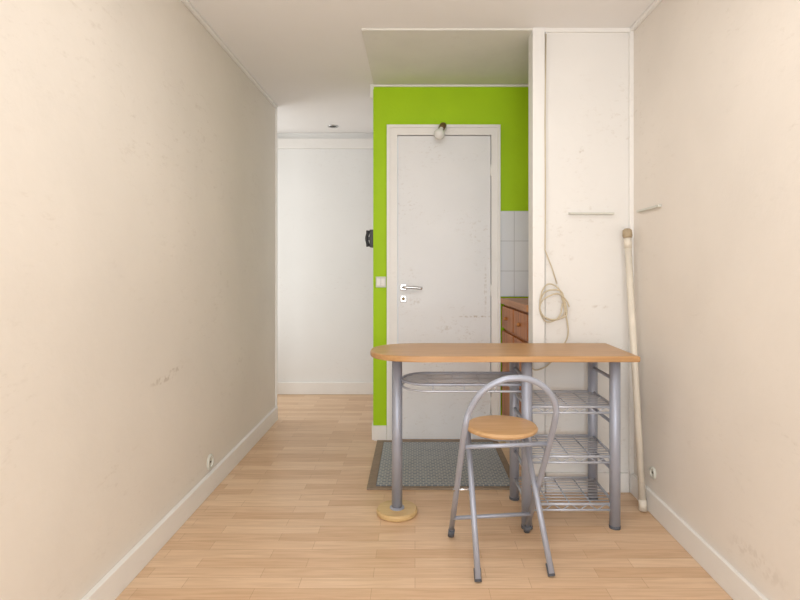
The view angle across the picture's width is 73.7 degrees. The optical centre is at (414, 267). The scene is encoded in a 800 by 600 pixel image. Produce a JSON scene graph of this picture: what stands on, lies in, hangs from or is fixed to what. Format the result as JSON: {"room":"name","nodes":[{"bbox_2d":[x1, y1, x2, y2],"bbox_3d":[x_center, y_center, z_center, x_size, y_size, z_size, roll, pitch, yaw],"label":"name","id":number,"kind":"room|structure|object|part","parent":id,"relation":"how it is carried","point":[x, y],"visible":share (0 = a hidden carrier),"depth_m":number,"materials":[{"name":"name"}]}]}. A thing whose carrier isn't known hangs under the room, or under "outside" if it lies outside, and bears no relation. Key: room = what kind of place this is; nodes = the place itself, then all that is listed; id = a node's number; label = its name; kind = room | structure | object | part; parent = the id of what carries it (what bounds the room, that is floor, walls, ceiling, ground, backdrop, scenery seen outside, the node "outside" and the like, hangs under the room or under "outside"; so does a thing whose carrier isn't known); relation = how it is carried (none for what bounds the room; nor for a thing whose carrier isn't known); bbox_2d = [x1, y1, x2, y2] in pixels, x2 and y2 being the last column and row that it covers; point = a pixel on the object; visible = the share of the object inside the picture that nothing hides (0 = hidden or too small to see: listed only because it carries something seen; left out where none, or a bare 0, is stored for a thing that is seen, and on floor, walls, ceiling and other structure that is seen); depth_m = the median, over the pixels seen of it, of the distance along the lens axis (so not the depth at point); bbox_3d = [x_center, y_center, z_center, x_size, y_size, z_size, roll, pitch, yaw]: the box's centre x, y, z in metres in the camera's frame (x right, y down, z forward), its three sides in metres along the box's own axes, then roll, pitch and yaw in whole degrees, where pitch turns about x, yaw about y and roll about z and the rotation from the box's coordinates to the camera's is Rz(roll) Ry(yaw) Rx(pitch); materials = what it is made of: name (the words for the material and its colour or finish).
{"room":"studio apartment","nodes":[
{"label":"studio apartment","id":0,"kind":"room"},
{"bbox_2d":[0,0,274,599],"bbox_3d":[-1.110,-0.040,1.220,0.100,2.380,5.640,0,0,0],"label":"wall","id":1,"kind":"structure","parent":0,"point":[137,156],"depth_m":1.88,"materials":[{"name":"beige paint"}]},
{"bbox_2d":[81,407,277,599],"bbox_3d":[-1.049,1.100,1.220,0.022,0.100,5.640,0,0,0],"label":"baseboard","id":2,"kind":"structure","parent":1,"relation":"attached to","point":[123,573],"depth_m":2.25,"materials":[{"name":"white wood"}]},
{"bbox_2d":[207,454,213,469],"bbox_3d":[-1.054,1.000,2.750,0.011,0.080,0.080,0,0,0],"label":"wall outlet","id":3,"kind":"object","parent":1,"relation":"attached to","point":[210,461],"visible":1,"depth_m":2.74,"materials":[{"name":"white plastic"}]},
{"bbox_2d":[181,0,277,107],"bbox_3d":[-1.050,-1.220,1.220,0.020,0.020,5.640,0,0,0],"label":"crown molding","id":4,"kind":"structure","parent":1,"relation":"attached to","point":[186,2],"depth_m":2.93,"materials":[{"name":"white paint"}]},
{"bbox_2d":[275,108,276,406],"bbox_3d":[-1.104,-0.040,4.050,0.112,2.380,0.020,0,0,0],"label":"trim","id":5,"kind":"structure","parent":1,"relation":"attached to","point":[275,108],"depth_m":4.04,"materials":[{"name":"white paint"}]},
{"bbox_2d":[277,133,372,381],"bbox_3d":[-1.038,-0.040,4.910,1.725,2.380,0.100,0,0,0],"label":"wall","id":6,"kind":"structure","parent":0,"point":[325,196],"depth_m":4.86,"materials":[{"name":"white paint"}]},
{"bbox_2d":[277,382,372,393],"bbox_3d":[-1.038,1.095,4.852,1.525,0.110,0.016,0,0,0],"label":"baseboard","id":7,"kind":"structure","parent":6,"relation":"attached to","point":[282,387],"depth_m":4.84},
{"bbox_2d":[277,138,372,148],"bbox_3d":[-1.038,-1.130,4.845,1.525,0.090,0.030,0,0,0],"label":"beam","id":8,"kind":"structure","parent":6,"relation":"attached to","point":[282,143],"depth_m":4.83,"materials":[{"name":"white paint"}]},
{"bbox_2d":[373,89,373,424],"bbox_3d":[-0.275,-0.073,3.558,0.008,2.242,0.003,0,0,0],"label":"trim green edge","id":9,"kind":"object","parent":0,"point":[373,89],"depth_m":3.56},
{"bbox_2d":[374,87,386,424],"bbox_3d":[-0.231,-0.040,3.610,0.088,2.380,0.100,0,0,0],"label":"wall","id":10,"kind":"structure","parent":0,"point":[380,93],"depth_m":3.56,"materials":[{"name":"green paint"}]},
{"bbox_2d":[370,84,373,99],"bbox_3d":[-0.287,-1.185,3.590,0.025,0.090,0.040,0,0,0],"label":"junction box","id":11,"kind":"object","parent":10,"relation":"attached to","point":[371,85],"visible":0.82,"depth_m":3.57,"materials":[{"name":"white plastic"}]},
{"bbox_2d":[188,0,654,132],"bbox_3d":[-0.340,-1.280,1.630,3.120,0.100,6.660,0,0,0],"label":"ceiling","id":12,"kind":"structure","parent":0,"point":[310,57],"depth_m":2.73,"materials":[{"name":"paint"}]},
{"bbox_2d":[115,394,732,599],"bbox_3d":[-0.340,1.200,1.630,3.120,0.100,6.660,0,0,0],"label":"floor","id":13,"kind":"structure","parent":0,"point":[296,518],"depth_m":2.23,"materials":[{"name":"laminate"}]},
{"bbox_2d":[367,440,509,489],"bbox_3d":[0.147,1.145,3.145,0.795,0.009,0.770,0,0,0],"label":"floor mat","id":14,"kind":"object","parent":13,"relation":"on","point":[426,464],"visible":0.78,"depth_m":3.07,"materials":[{"name":"grey fabric"}]},
{"bbox_2d":[448,375,559,581],"bbox_3d":[0.335,0.767,2.100,0.367,0.777,0.445,0,0,-5],"label":"folding chair","id":15,"kind":"object","parent":13,"relation":"on","point":[490,427],"visible":1,"depth_m":2.06,"materials":[{"name":"silver metal"}]},
{"bbox_3d":[0.227,0.906,2.100,0.023,0.475,0.319,0,0,-2],"label":"frame","id":16,"kind":"part","parent":15,"relation":"part of","materials":[{"name":"silver metal"}]},
{"bbox_3d":[0.350,0.642,2.155,0.288,0.024,0.288,0,0,0],"label":"seat","id":17,"kind":"part","parent":15,"relation":"part of","materials":[{"name":"brown wood"}]},
{"bbox_3d":[0.485,0.906,2.132,0.023,0.475,0.318,0,0,-9],"label":"frame","id":18,"kind":"part","parent":15,"relation":"part of","materials":[{"name":"silver metal"}]},
{"bbox_2d":[370,343,639,529],"bbox_3d":[0.380,0.765,2.495,1.176,0.770,0.410,0,0,0],"label":"table","id":19,"kind":"object","parent":13,"relation":"on","point":[396,509],"visible":0.94,"depth_m":2.44,"materials":[{"name":"brown wood"}]},
{"bbox_3d":[-0.084,0.766,2.500,0.049,0.720,0.049,0,0,0],"label":"round leg","id":20,"kind":"part","parent":19,"relation":"part of","materials":[{"name":"silver metal"}]},
{"bbox_3d":[0.214,0.520,2.507,0.561,0.013,0.277,0,0,0],"label":"rack frame","id":21,"kind":"part","parent":19,"relation":"part of","materials":[{"name":"silver metal"}]},
{"bbox_3d":[0.215,0.550,2.507,0.560,0.010,0.274,0,0,0],"label":"rack frame","id":22,"kind":"part","parent":19,"relation":"part of","materials":[{"name":"silver metal"}]},
{"bbox_3d":[0.495,0.772,2.655,0.047,0.732,0.047,0,0,0],"label":"post","id":23,"kind":"part","parent":19,"relation":"part of","materials":[{"name":"silver metal"}]},
{"bbox_3d":[0.495,0.772,2.360,0.047,0.732,0.047,0,0,0],"label":"post","id":24,"kind":"part","parent":19,"relation":"part of","materials":[{"name":"silver metal"}]},
{"bbox_2d":[514,476,609,510],"bbox_3d":[0.690,1.057,2.507,0.403,0.038,0.308,0,0,0],"label":"wire shelf","id":25,"kind":"object","parent":19,"relation":"attached to","point":[593,484],"depth_m":2.46,"materials":[{"name":"silver metal"}]},
{"bbox_2d":[514,390,609,413],"bbox_3d":[0.690,0.627,2.507,0.403,0.038,0.308,0,0,0],"label":"wire shelf","id":26,"kind":"object","parent":19,"relation":"attached to","point":[526,407],"depth_m":2.42,"materials":[{"name":"silver metal"}]},
{"bbox_2d":[516,434,609,463],"bbox_3d":[0.690,0.847,2.507,0.403,0.038,0.308,0,0,0],"label":"wire shelf","id":27,"kind":"object","parent":19,"relation":"attached to","point":[593,441],"depth_m":2.43,"materials":[{"name":"silver metal"}]},
{"bbox_3d":[0.885,0.772,2.655,0.047,0.732,0.047,0,0,0],"label":"post","id":28,"kind":"part","parent":19,"relation":"part of","materials":[{"name":"silver metal"}]},
{"bbox_3d":[0.885,0.772,2.360,0.047,0.732,0.047,0,0,0],"label":"post","id":29,"kind":"part","parent":19,"relation":"part of","materials":[{"name":"silver metal"}]},
{"bbox_2d":[501,298,527,464],"bbox_3d":[0.837,0.674,3.180,0.561,0.952,0.691,0,0,0],"label":"base cabinet","id":30,"kind":"object","parent":13,"relation":"on","point":[514,310],"visible":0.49,"depth_m":3.23,"materials":[{"name":"brown wood"}]},
{"bbox_3d":[0.588,0.320,3.353,0.030,0.140,0.318,0,0,0],"label":"drawer","id":31,"kind":"part","parent":30,"relation":"part of","materials":[{"name":"brown wood"}]},
{"bbox_3d":[0.588,0.690,3.353,0.018,0.560,0.319,0,0,-2],"label":"door frame","id":32,"kind":"part","parent":30,"relation":"part of","materials":[{"name":"brown wood"}]},
{"bbox_2d":[501,298,527,311],"bbox_3d":[0.842,0.216,3.180,0.552,0.037,0.691,0,0,0],"label":"countertop","id":33,"kind":"structure","parent":30,"relation":"on","point":[518,303],"depth_m":3.16,"materials":[{"name":"brown wood"}]},
{"bbox_3d":[0.601,0.690,3.008,0.030,0.560,0.318,0,0,0],"label":"door frame","id":34,"kind":"part","parent":30,"relation":"part of","materials":[{"name":"brown wood"}]},
{"bbox_3d":[0.601,0.320,3.008,0.030,0.140,0.318,0,0,0],"label":"drawer","id":35,"kind":"part","parent":30,"relation":"part of","materials":[{"name":"brown wood"}]},
{"bbox_2d":[528,28,544,492],"bbox_3d":[0.633,-0.040,2.777,0.062,2.380,0.105,0,0,0],"label":"wall","id":36,"kind":"structure","parent":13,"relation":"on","point":[536,40],"depth_m":2.73,"materials":[{"name":"white paint"}]},
{"bbox_2d":[532,34,569,370],"bbox_3d":[0.680,-0.336,2.714,0.213,1.720,0.024,0,0,2],"label":"cable","id":37,"kind":"object","parent":36,"relation":"attached to","point":[561,294],"visible":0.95,"depth_m":2.72,"materials":[{"name":"beige plastic"}]},
{"bbox_2d":[622,228,646,511],"bbox_3d":[1.074,0.474,2.600,0.048,1.347,0.197,0,0,-7],"label":"leaning pole","id":38,"kind":"object","parent":13,"relation":"on","point":[627,234],"visible":1,"depth_m":2.58,"materials":[{"name":"beige wood"}]},
{"bbox_2d":[361,28,531,84],"bbox_3d":[0.423,-1.225,3.147,1.395,0.010,0.825,0,0,0],"label":"ceiling","id":39,"kind":"structure","parent":0,"point":[396,56],"depth_m":3.06,"materials":[{"name":"white paint"}]},
{"bbox_2d":[387,87,527,414],"bbox_3d":[0.467,-0.040,3.610,1.307,2.380,0.100,0,0,0],"label":"wall","id":40,"kind":"structure","parent":0,"point":[405,105],"depth_m":3.56,"materials":[{"name":"green paint"}]},
{"bbox_2d":[374,425,386,440],"bbox_3d":[-0.232,1.100,3.552,0.086,0.100,0.016,0,0,0],"label":"baseboard","id":41,"kind":"structure","parent":40,"relation":"attached to","point":[380,431],"depth_m":3.54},
{"bbox_2d":[376,277,385,286],"bbox_3d":[-0.227,0.093,3.553,0.068,0.072,0.015,0,0,0],"label":"light switch","id":42,"kind":"object","parent":40,"relation":"attached to","point":[380,281],"visible":1,"depth_m":3.54,"materials":[{"name":"white plastic"}]},
{"bbox_2d":[434,122,446,138],"bbox_3d":[0.165,-0.894,3.470,0.070,0.126,0.132,0,0,16],"label":"lamp","id":43,"kind":"object","parent":40,"relation":"attached to","point":[439,133],"visible":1,"depth_m":3.43,"materials":[{"name":"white glass"}]},
{"bbox_3d":[0.156,-0.873,3.440,0.070,0.083,0.069,0,0,0],"label":"bulb","id":44,"kind":"part","parent":43,"relation":"part of","materials":[{"name":"white glass"}]},
{"bbox_2d":[439,122,446,129],"bbox_3d":[0.182,-0.924,3.479,0.043,0.065,0.072,0,0,21],"label":"socket","id":45,"kind":"object","parent":43,"relation":"attached to","point":[443,126],"depth_m":3.46,"materials":[{"name":"brown metal"}]},
{"bbox_2d":[387,124,500,441],"bbox_3d":[0.190,0.100,3.580,0.753,2.100,0.080,0,0,0],"label":"door frame","id":46,"kind":"structure","parent":40,"relation":"attached to","point":[394,132],"depth_m":3.54,"materials":[{"name":"white wood"}]},
{"bbox_2d":[398,136,490,438],"bbox_3d":[0.195,0.131,3.578,0.618,2.023,0.045,0,0,0],"label":"leaf","id":47,"kind":"object","parent":40,"relation":"attached to","point":[444,185],"visible":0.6,"depth_m":3.56,"materials":[{"name":"paint"}]},
{"bbox_2d":[400,295,406,301],"bbox_3d":[-0.077,0.205,3.551,0.042,0.045,0.007,0,0,0],"label":"lock plate","id":48,"kind":"object","parent":47,"relation":"attached to","point":[401,296],"visible":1,"depth_m":3.55,"materials":[{"name":"silver metal"}]},
{"bbox_2d":[402,286,421,289],"bbox_3d":[-0.020,0.131,3.521,0.136,0.024,0.054,0,0,0],"label":"lever","id":49,"kind":"object","parent":47,"relation":"attached to","point":[403,287],"visible":1,"depth_m":3.50,"materials":[{"name":"silver metal"}]},
{"bbox_2d":[374,85,527,86],"bbox_3d":[0.422,-1.214,3.553,1.395,0.012,0.015,0,0,0],"label":"trim","id":50,"kind":"structure","parent":40,"relation":"attached to","point":[374,85],"depth_m":3.55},
{"bbox_3d":[0.422,-1.214,3.553,1.395,0.012,0.015,0,0,0],"label":"nook cornice","id":51,"kind":"part","parent":50,"relation":"part of","materials":[{"name":"white wood"}]},
{"bbox_2d":[501,211,527,296],"bbox_3d":[0.845,-0.095,3.555,0.550,0.570,0.010,0,0,0],"label":"wall tiles","id":52,"kind":"structure","parent":40,"relation":"attached to","point":[514,224],"depth_m":3.55,"materials":[{"name":"white tile"}]},
{"bbox_2d":[545,28,633,492],"bbox_3d":[0.892,-0.040,2.778,0.456,2.380,0.104,0,0,0],"label":"door","id":53,"kind":"structure","parent":0,"point":[587,74],"depth_m":2.74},
{"bbox_3d":[0.881,-1.220,2.736,0.434,0.020,0.012,0,0,0],"label":"top strip","id":54,"kind":"part","parent":53,"relation":"part of","materials":[{"name":"white wood"}]},
{"bbox_2d":[546,472,628,492],"bbox_3d":[0.884,1.100,2.735,0.424,0.100,0.015,0,0,0],"label":"baseboard","id":55,"kind":"structure","parent":53,"relation":"attached to","point":[603,477],"depth_m":2.73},
{"bbox_2d":[568,212,613,214],"bbox_3d":[0.904,-0.280,2.732,0.230,0.010,0.020,0,0,0],"label":"cleat","id":56,"kind":"object","parent":53,"relation":"attached to","point":[569,213],"visible":1,"depth_m":2.72,"materials":[{"name":"white wood"}]},
{"bbox_3d":[1.109,-0.040,2.734,0.022,2.380,0.016,0,0,0],"label":"edge strip","id":57,"kind":"part","parent":53,"relation":"part of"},
{"bbox_2d":[634,0,799,599],"bbox_3d":[1.170,-0.040,1.030,0.100,2.380,5.260,0,0,0],"label":"wall","id":58,"kind":"structure","parent":0,"point":[717,82],"depth_m":1.93,"materials":[{"name":"beige paint"}]},
{"bbox_2d":[631,0,661,30],"bbox_3d":[1.110,-1.220,0.562,0.020,0.020,4.324,0,0,0],"label":"crown molding","id":59,"kind":"structure","parent":58,"relation":"attached to","point":[655,3],"depth_m":2.56,"materials":[{"name":"white paint"}]},
{"bbox_2d":[636,205,661,211],"bbox_3d":[1.112,-0.283,2.540,0.016,0.010,0.240,0,0,0],"label":"cleat","id":60,"kind":"object","parent":58,"relation":"attached to","point":[655,206],"visible":1,"depth_m":2.52,"materials":[{"name":"white wood"}]},
{"bbox_2d":[649,466,655,478],"bbox_3d":[1.115,0.960,2.500,0.011,0.057,0.057,0,0,0],"label":"wall outlet","id":61,"kind":"object","parent":58,"relation":"attached to","point":[652,471],"visible":1,"depth_m":2.49,"materials":[{"name":"white plastic"}]},
{"bbox_2d":[631,474,767,599],"bbox_3d":[1.111,1.100,0.562,0.018,0.100,4.324,0,0,0],"label":"baseboard","id":62,"kind":"structure","parent":58,"relation":"attached to","point":[733,583],"depth_m":2.06,"materials":[{"name":"white wood"}]},
{"bbox_3d":[-0.225,-0.040,4.260,0.100,2.380,1.200,0,0,0],"label":"wall","id":63,"kind":"structure","parent":0,"visible":0},
{"bbox_2d":[365,230,372,247],"bbox_3d":[-0.308,-0.201,3.680,0.067,0.120,0.120,0,0,0],"label":"intercom","id":64,"kind":"object","parent":63,"relation":"attached to","point":[369,234],"visible":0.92,"depth_m":3.62,"materials":[{"name":"black plastic"}]},
{"bbox_2d":[372,423,373,439],"bbox_3d":[-0.282,1.100,4.202,0.014,0.100,1.283,0,0,0],"label":"baseboard","id":65,"kind":"structure","parent":63,"relation":"attached to","point":[372,423],"depth_m":3.56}
]}

